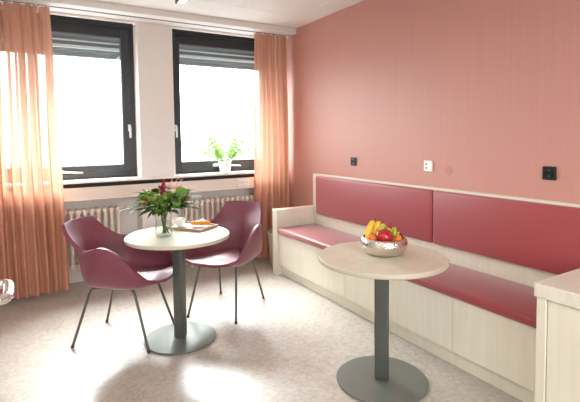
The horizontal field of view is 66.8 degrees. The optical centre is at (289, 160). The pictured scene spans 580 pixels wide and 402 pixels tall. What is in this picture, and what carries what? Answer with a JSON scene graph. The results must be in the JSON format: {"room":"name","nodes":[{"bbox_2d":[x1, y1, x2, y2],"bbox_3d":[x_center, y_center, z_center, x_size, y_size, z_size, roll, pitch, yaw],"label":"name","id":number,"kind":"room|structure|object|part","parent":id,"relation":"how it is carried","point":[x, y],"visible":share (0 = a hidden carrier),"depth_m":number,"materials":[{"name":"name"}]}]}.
{"room":"break room","nodes":[
{"label":"break room","id":0,"kind":"room"},
{"bbox_2d":[50,11,253,282],"bbox_3d":[-2.034,-0.116,4.398,4.410,2.700,0.320,-2,4,-31],"label":"wall","id":1,"kind":"structure","parent":0,"point":[152,42],"depth_m":4.58,"materials":[{"name":"white paint"}]},
{"bbox_2d":[0,1,69,298],"bbox_3d":[-2.447,-0.076,3.784,0.910,2.584,0.091,-2,4,-31],"label":"curtain","id":2,"kind":"object","parent":1,"relation":"hanging from","point":[33,242],"visible":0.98,"depth_m":3.87,"materials":[{"name":"orange fabric"}]},
{"bbox_2d":[50,14,136,179],"bbox_3d":[-2.257,-0.640,4.373,1.360,1.647,0.272,-2,4,-31],"label":"window","id":3,"kind":"structure","parent":1,"relation":"in","point":[71,36],"depth_m":4.55,"materials":[{"name":"dark grey painted metal"},{"name":"glass"}]},
{"bbox_3d":[-2.291,-1.181,4.390,1.260,0.082,0.025,-2,4,-31],"label":"rail","id":4,"kind":"part","parent":3,"relation":"part of","materials":[{"name":"white metal"}]},
{"bbox_2d":[52,33,119,60],"bbox_3d":[-2.316,-1.214,4.429,1.260,0.305,0.070,-2,4,-31],"label":"blind","id":5,"kind":"object","parent":3,"relation":"attached to","point":[66,45],"depth_m":4.52,"materials":[{"name":"silver metal"}]},
{"bbox_3d":[-1.676,-0.312,4.609,0.028,0.140,0.054,-2,4,-31],"label":"handle","id":6,"kind":"part","parent":3,"relation":"part of","materials":[{"name":"silver metal"}]},
{"bbox_2d":[0,0,295,37],"bbox_3d":[-1.898,-1.420,4.074,4.410,0.065,0.310,-2,4,-31],"label":"trim","id":7,"kind":"structure","parent":1,"relation":"attached to","point":[90,5],"depth_m":4.34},
{"bbox_2d":[63,177,253,201],"bbox_3d":[-2.003,0.312,4.376,4.410,0.127,0.265,-2,4,-31],"label":"trim","id":8,"kind":"structure","parent":1,"relation":"attached to","point":[116,191],"depth_m":4.47,"materials":[{"name":"beige paint"}]},
{"bbox_2d":[63,174,253,188],"bbox_3d":[-2.009,0.228,4.380,4.410,0.043,0.245,-2,4,-31],"label":"trim","id":9,"kind":"structure","parent":1,"relation":"attached to","point":[239,175],"depth_m":4.58,"materials":[{"name":"black metal"}]},
{"bbox_2d":[63,170,253,184],"bbox_3d":[-1.993,0.196,4.351,4.410,0.024,0.250,-2,4,-31],"label":"windowsill","id":10,"kind":"structure","parent":1,"relation":"attached to","point":[130,178],"depth_m":4.55,"materials":[{"name":"white stone"}]},
{"bbox_2d":[201,134,251,172],"bbox_3d":[-0.734,-0.091,5.106,0.608,0.438,0.259,-2,4,-31],"label":"potted plant","id":11,"kind":"object","parent":10,"relation":"on","point":[225,166],"visible":1,"depth_m":5.05,"materials":[{"name":"green plant"}]},
{"bbox_3d":[-0.751,0.066,5.086,0.148,0.128,0.148,-2,4,-31],"label":"pot","id":12,"kind":"part","parent":11,"relation":"part of","materials":[{"name":"white ceramic"}]},
{"bbox_2d":[172,29,254,173],"bbox_3d":[-0.813,-0.702,5.233,1.315,1.647,0.272,-2,4,-31],"label":"window","id":13,"kind":"structure","parent":1,"relation":"in","point":[190,48],"depth_m":5.09,"materials":[{"name":"dark grey painted metal"},{"name":"glass"}]},
{"bbox_3d":[-1.256,-0.330,4.859,0.028,0.140,0.054,-2,4,-31],"label":"handle","id":14,"kind":"part","parent":13,"relation":"part of","materials":[{"name":"silver metal"}]},
{"bbox_2d":[179,45,254,70],"bbox_3d":[-0.871,-1.277,5.288,1.215,0.305,0.070,-2,4,-31],"label":"blind","id":15,"kind":"object","parent":13,"relation":"attached to","point":[188,55],"depth_m":5.24,"materials":[{"name":"silver metal"}]},
{"bbox_3d":[-0.846,-1.243,5.250,1.215,0.082,0.025,-2,4,-31],"label":"rail","id":16,"kind":"part","parent":13,"relation":"part of","materials":[{"name":"white metal"}]},
{"bbox_2d":[237,179,249,186],"bbox_3d":[-0.538,0.251,5.086,0.155,0.082,0.013,-2,4,-31],"label":"double socket","id":17,"kind":"object","parent":1,"relation":"attached to","point":[240,182],"visible":1,"depth_m":5.08,"materials":[{"name":"white plastic"}]},
{"bbox_2d":[254,32,288,257],"bbox_3d":[-0.213,-0.173,5.112,0.459,2.584,0.085,-2,4,-31],"label":"curtain","id":18,"kind":"object","parent":1,"relation":"hanging from","point":[271,139],"visible":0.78,"depth_m":5.09,"materials":[{"name":"orange fabric"}]},
{"bbox_2d":[93,0,363,27],"bbox_3d":[-0.182,-1.365,1.196,4.610,0.100,7.750,-2,4,-31],"label":"ceiling","id":19,"kind":"structure","parent":0,"point":[285,13],"depth_m":4.26,"materials":[{"name":"white paint"}]},
{"bbox_2d":[175,0,185,3],"bbox_3d":[-0.546,-1.361,3.088,0.070,0.104,1.570,-2,4,-31],"label":"ceiling lamp","id":20,"kind":"object","parent":19,"relation":"attached to","point":[176,1],"visible":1,"depth_m":3.72,"materials":[{"name":"grey"}]},
{"bbox_2d":[0,255,522,401],"bbox_3d":[-0.139,1.432,1.326,4.610,0.100,7.700,-2,4,-31],"label":"floor","id":21,"kind":"structure","parent":0,"point":[291,344],"depth_m":3.02,"materials":[{"name":"beige carpet"}]},
{"bbox_2d":[0,279,14,304],"bbox_3d":[-1.102,0.896,1.250,0.582,1.000,0.230,-2,4,-31],"label":"trolley","id":22,"kind":"object","parent":21,"relation":"on","point":[8,286],"visible":1,"depth_m":1.33,"materials":[{"name":"silver metal"}]},
{"bbox_2d":[65,205,131,270],"bbox_3d":[-2.157,0.857,4.337,1.164,0.765,0.136,-2,4,-31],"label":"radiator","id":23,"kind":"object","parent":21,"relation":"on","point":[116,208],"visible":0.22,"depth_m":4.41,"materials":[{"name":"beige metal"}]},
{"bbox_2d":[61,215,173,352],"bbox_3d":[-1.217,0.858,3.215,0.757,0.872,0.618,0,3,9],"label":"armchair","id":24,"kind":"object","parent":21,"relation":"on","point":[105,261],"visible":0.85,"depth_m":3.10,"materials":[{"name":"plastic"}]},
{"bbox_3d":[-1.443,1.092,3.074,0.177,0.424,0.029,-1,3,-9],"label":"leg","id":25,"kind":"part","parent":24,"relation":"part of","materials":[{"name":"grey metal"}]},
{"bbox_3d":[-1.234,0.884,3.052,0.260,0.025,0.019,0,3,9],"label":"rail","id":26,"kind":"part","parent":24,"relation":"part of","materials":[{"name":"grey metal"}]},
{"bbox_3d":[-1.387,1.071,3.441,0.177,0.424,0.029,1,3,26],"label":"leg","id":27,"kind":"part","parent":24,"relation":"part of","materials":[{"name":"grey metal"}]},
{"bbox_3d":[-1.026,1.088,3.010,0.177,0.430,0.029,1,3,26],"label":"leg","id":28,"kind":"part","parent":24,"relation":"part of","materials":[{"name":"grey metal"}]},
{"bbox_3d":[-0.971,1.067,3.377,0.177,0.430,0.029,-1,3,-9],"label":"leg","id":29,"kind":"part","parent":24,"relation":"part of","materials":[{"name":"grey metal"}]},
{"bbox_2d":[124,225,228,354],"bbox_3d":[-0.797,0.906,3.172,0.728,0.765,0.728,1,3,21],"label":"round table","id":30,"kind":"object","parent":21,"relation":"on","point":[183,337],"visible":0.91,"depth_m":3.13,"materials":[{"name":"laminate"}]},
{"bbox_3d":[-0.793,1.279,3.192,0.512,0.017,0.512,1,3,21],"label":"plate","id":31,"kind":"part","parent":30,"relation":"part of","materials":[{"name":"grey metal"}]},
{"bbox_2d":[166,221,217,231],"bbox_3d":[-0.752,0.501,3.369,0.330,0.020,0.230,1,3,26],"label":"serving tray","id":32,"kind":"object","parent":30,"relation":"on","point":[188,227],"visible":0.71,"depth_m":3.30,"materials":[{"name":"beige wood"}]},
{"bbox_2d":[192,225,209,227],"bbox_3d":[-0.679,0.498,3.358,0.144,0.012,0.144,-2,4,-31],"label":"dessert plate","id":33,"kind":"object","parent":32,"relation":"on","point":[194,226],"visible":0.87,"depth_m":3.35,"materials":[{"name":"grey ceramic"}]},
{"bbox_3d":[-0.840,0.500,3.368,0.108,0.010,0.108,-2,4,-31],"label":"saucer","id":34,"kind":"object","parent":32,"relation":"on","visible":0},
{"bbox_2d":[172,217,185,226],"bbox_3d":[-0.843,0.469,3.361,0.086,0.062,0.098,1,3,22],"label":"cup","id":35,"kind":"object","parent":34,"relation":"on","point":[179,221],"visible":0.99,"depth_m":3.34,"materials":[{"name":"white ceramic"}]},
{"bbox_3d":[-0.888,0.435,3.090,0.151,0.185,0.151,-2,4,-31],"label":"flower vase","id":36,"kind":"object","parent":30,"relation":"on","visible":0},
{"bbox_2d":[118,174,202,233],"bbox_3d":[-0.902,0.304,3.067,0.616,0.412,0.449,-2,4,-31],"label":"bouquet","id":37,"kind":"object","parent":36,"relation":"in","point":[176,197],"visible":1,"depth_m":2.99,"materials":[{"name":"green plant"}]},
{"bbox_2d":[182,194,253,266],"bbox_3d":[-0.697,0.794,5.205,1.164,0.765,0.136,-2,4,-31],"label":"radiator","id":38,"kind":"object","parent":21,"relation":"on","point":[211,207],"visible":0.36,"depth_m":5.02,"materials":[{"name":"beige metal"}]},
{"bbox_2d":[185,201,264,323],"bbox_3d":[-0.534,0.822,3.748,0.618,0.872,0.757,0,3,19],"label":"armchair","id":39,"kind":"object","parent":21,"relation":"on","point":[243,220],"visible":0.84,"depth_m":3.89,"materials":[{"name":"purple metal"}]},
{"bbox_3d":[-0.778,1.052,3.612,0.029,0.430,0.177,2,4,36],"label":"leg","id":40,"kind":"part","parent":39,"relation":"part of","materials":[{"name":"grey metal"}]},
{"bbox_3d":[-0.643,1.032,4.011,0.029,0.424,0.177,-1,3,1],"label":"leg","id":41,"kind":"part","parent":39,"relation":"part of","materials":[{"name":"grey metal"}]},
{"bbox_3d":[-0.426,1.055,3.494,0.029,0.430,0.177,-1,3,1],"label":"leg","id":42,"kind":"part","parent":39,"relation":"part of","materials":[{"name":"grey metal"}]},
{"bbox_3d":[-0.291,1.035,3.892,0.029,0.424,0.177,2,4,36],"label":"leg","id":43,"kind":"part","parent":39,"relation":"part of","materials":[{"name":"grey metal"}]},
{"bbox_2d":[267,229,272,266],"bbox_3d":[-0.123,0.988,4.975,0.268,0.390,0.268,-2,4,-31],"label":"waste bin","id":44,"kind":"object","parent":21,"relation":"on","point":[270,232],"visible":0.31,"depth_m":4.91,"materials":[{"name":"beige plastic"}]},
{"bbox_2d":[318,241,448,401],"bbox_3d":[0.541,0.929,2.596,0.742,0.752,0.742,0,3,12],"label":"round table","id":45,"kind":"object","parent":21,"relation":"on","point":[380,377],"visible":0.9,"depth_m":2.55,"materials":[{"name":"laminate"}]},
{"bbox_3d":[0.545,1.296,2.616,0.534,0.017,0.534,0,3,12],"label":"plate","id":46,"kind":"part","parent":45,"relation":"part of","materials":[{"name":"grey metal"}]},
{"bbox_2d":[361,233,407,256],"bbox_3d":[0.558,0.499,2.611,0.273,0.103,0.273,-2,4,-31],"label":"fruit bowl","id":47,"kind":"object","parent":45,"relation":"on","point":[372,247],"visible":0.8,"depth_m":2.50,"materials":[{"name":"silver metal"}]},
{"bbox_2d":[365,218,375,237],"bbox_3d":[0.475,0.423,2.619,0.048,0.156,0.093,2,4,35],"label":"banana","id":48,"kind":"object","parent":47,"relation":"in","point":[371,224],"visible":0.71,"depth_m":2.61,"materials":[{"name":"yellow food"}]},
{"bbox_2d":[367,233,376,240],"bbox_3d":[0.483,0.452,2.579,0.060,0.060,0.061,-1,3,1],"label":"orange","id":49,"kind":"object","parent":47,"relation":"in","point":[372,236],"visible":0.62,"depth_m":2.56,"materials":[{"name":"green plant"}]},
{"bbox_2d":[372,219,381,234],"bbox_3d":[0.516,0.423,2.631,0.042,0.151,0.071,2,4,40],"label":"banana","id":50,"kind":"object","parent":47,"relation":"in","point":[376,227],"visible":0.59,"depth_m":2.62,"materials":[{"name":"yellow food"}]},
{"bbox_2d":[379,220,386,229],"bbox_3d":[0.563,0.414,2.657,0.072,0.118,0.072,-2,4,-31],"label":"pear","id":51,"kind":"object","parent":47,"relation":"in","point":[383,226],"visible":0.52,"depth_m":2.64,"materials":[{"name":"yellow food"}]},
{"bbox_2d":[376,229,392,240],"bbox_3d":[0.547,0.435,2.553,0.102,0.106,0.102,-2,4,-31],"label":"apple","id":52,"kind":"object","parent":47,"relation":"in","point":[382,234],"visible":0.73,"depth_m":2.52,"materials":[{"name":"red food"}]},
{"bbox_2d":[387,227,399,234],"bbox_3d":[0.607,0.417,2.616,0.072,0.049,0.100,-2,4,-31],"label":"grapes","id":53,"kind":"object","parent":47,"relation":"in","point":[393,230],"visible":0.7,"depth_m":2.60,"materials":[{"name":"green food"}]},
{"bbox_2d":[392,234,401,240],"bbox_3d":[0.620,0.452,2.554,0.058,0.058,0.068,2,4,38],"label":"orange","id":54,"kind":"object","parent":47,"relation":"in","point":[396,237],"visible":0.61,"depth_m":2.54,"materials":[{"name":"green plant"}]},
{"bbox_2d":[272,173,579,401],"bbox_3d":[0.775,0.725,3.557,0.503,1.050,2.917,-2,4,-31],"label":"bench","id":55,"kind":"object","parent":21,"relation":"on","point":[478,315],"visible":0.8,"depth_m":2.95,"materials":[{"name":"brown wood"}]},
{"bbox_3d":[0.055,0.847,4.776,0.501,0.690,0.098,-2,4,-31],"label":"arm panel","id":56,"kind":"part","parent":55,"relation":"part of","materials":[{"name":"brown wood"}]},
{"bbox_3d":[0.176,0.954,4.147,0.020,0.334,1.112,-2,4,-31],"label":"panel","id":57,"kind":"part","parent":55,"relation":"part of","materials":[{"name":"brown wood"}]},
{"bbox_2d":[316,176,433,241],"bbox_3d":[0.695,0.392,4.042,0.052,0.408,1.579,-2,4,-31],"label":"cushion","id":58,"kind":"object","parent":55,"relation":"on","point":[355,201],"depth_m":3.85,"materials":[{"name":"red leather"}]},
{"bbox_3d":[0.739,0.999,3.204,0.020,0.334,1.081,-2,4,-31],"label":"panel","id":59,"kind":"part","parent":55,"relation":"part of","materials":[{"name":"brown wood"}]},
{"bbox_2d":[278,223,536,328],"bbox_3d":[0.784,0.776,3.506,0.463,0.060,2.816,-2,4,-31],"label":"seat cushion","id":60,"kind":"object","parent":55,"relation":"on","point":[510,299],"depth_m":2.81,"materials":[{"name":"red leather"}]},
{"bbox_3d":[0.995,0.498,3.629,0.036,0.610,2.834,-2,4,-31],"label":"panel","id":61,"kind":"part","parent":55,"relation":"part of","materials":[{"name":"red leather"}]},
{"bbox_3d":[1.176,1.034,2.472,0.020,0.334,0.619,-2,4,-31],"label":"panel","id":62,"kind":"part","parent":55,"relation":"part of","materials":[{"name":"brown wood"}]},
{"bbox_2d":[433,190,579,274],"bbox_3d":[1.393,0.448,2.873,0.052,0.408,1.134,-2,4,-31],"label":"cushion","id":63,"kind":"object","parent":55,"relation":"on","point":[543,236],"depth_m":2.80,"materials":[{"name":"red leather"}]},
{"bbox_2d":[534,268,579,401],"bbox_3d":[1.787,0.961,1.672,0.693,0.760,1.358,-2,4,-31],"label":"sideboard","id":64,"kind":"object","parent":21,"relation":"on","point":[557,369],"visible":1,"depth_m":2.00,"materials":[{"name":"beige wood"}]},
{"bbox_3d":[1.462,0.968,2.234,0.678,0.692,0.044,-2,4,-31],"label":"panel","id":65,"kind":"part","parent":64,"relation":"part of","materials":[{"name":"brown wood"}]},
{"bbox_3d":[1.364,0.958,1.768,0.019,0.606,0.647,-2,4,-31],"label":"door","id":66,"kind":"part","parent":64,"relation":"part of","materials":[{"name":"brown wood"}]},
{"bbox_2d":[286,0,579,206],"bbox_3d":[1.782,-0.075,2.401,0.100,2.750,7.700,-2,4,-31],"label":"wall","id":67,"kind":"structure","parent":0,"point":[487,91],"depth_m":3.33,"materials":[{"name":"pink paint"}]},
{"bbox_2d":[351,157,356,165],"bbox_3d":[0.613,0.005,4.257,0.016,0.082,0.082,-2,4,-31],"label":"wall socket","id":68,"kind":"object","parent":67,"relation":"attached to","point":[353,159],"visible":1,"depth_m":4.24,"materials":[{"name":"black plastic"}]},
{"bbox_2d":[424,161,432,171],"bbox_3d":[1.087,0.039,3.464,0.015,0.084,0.084,-2,4,-31],"label":"wall plate","id":69,"kind":"object","parent":67,"relation":"attached to","point":[428,165],"visible":1,"depth_m":3.46,"materials":[{"name":"white plastic"}]},
{"bbox_2d":[445,167,452,174],"bbox_3d":[1.193,0.075,3.303,0.001,0.068,0.068,-2,4,-31],"label":"wall stain","id":70,"kind":"structure","parent":67,"relation":"attached to","point":[448,170],"depth_m":3.30,"materials":[{"name":"pink paint"}]},
{"bbox_2d":[542,166,556,179],"bbox_3d":[1.567,0.074,2.660,0.016,0.082,0.082,-2,4,-31],"label":"wall socket","id":71,"kind":"object","parent":67,"relation":"attached to","point":[548,172],"visible":1,"depth_m":2.65,"materials":[{"name":"black plastic"}]}
]}

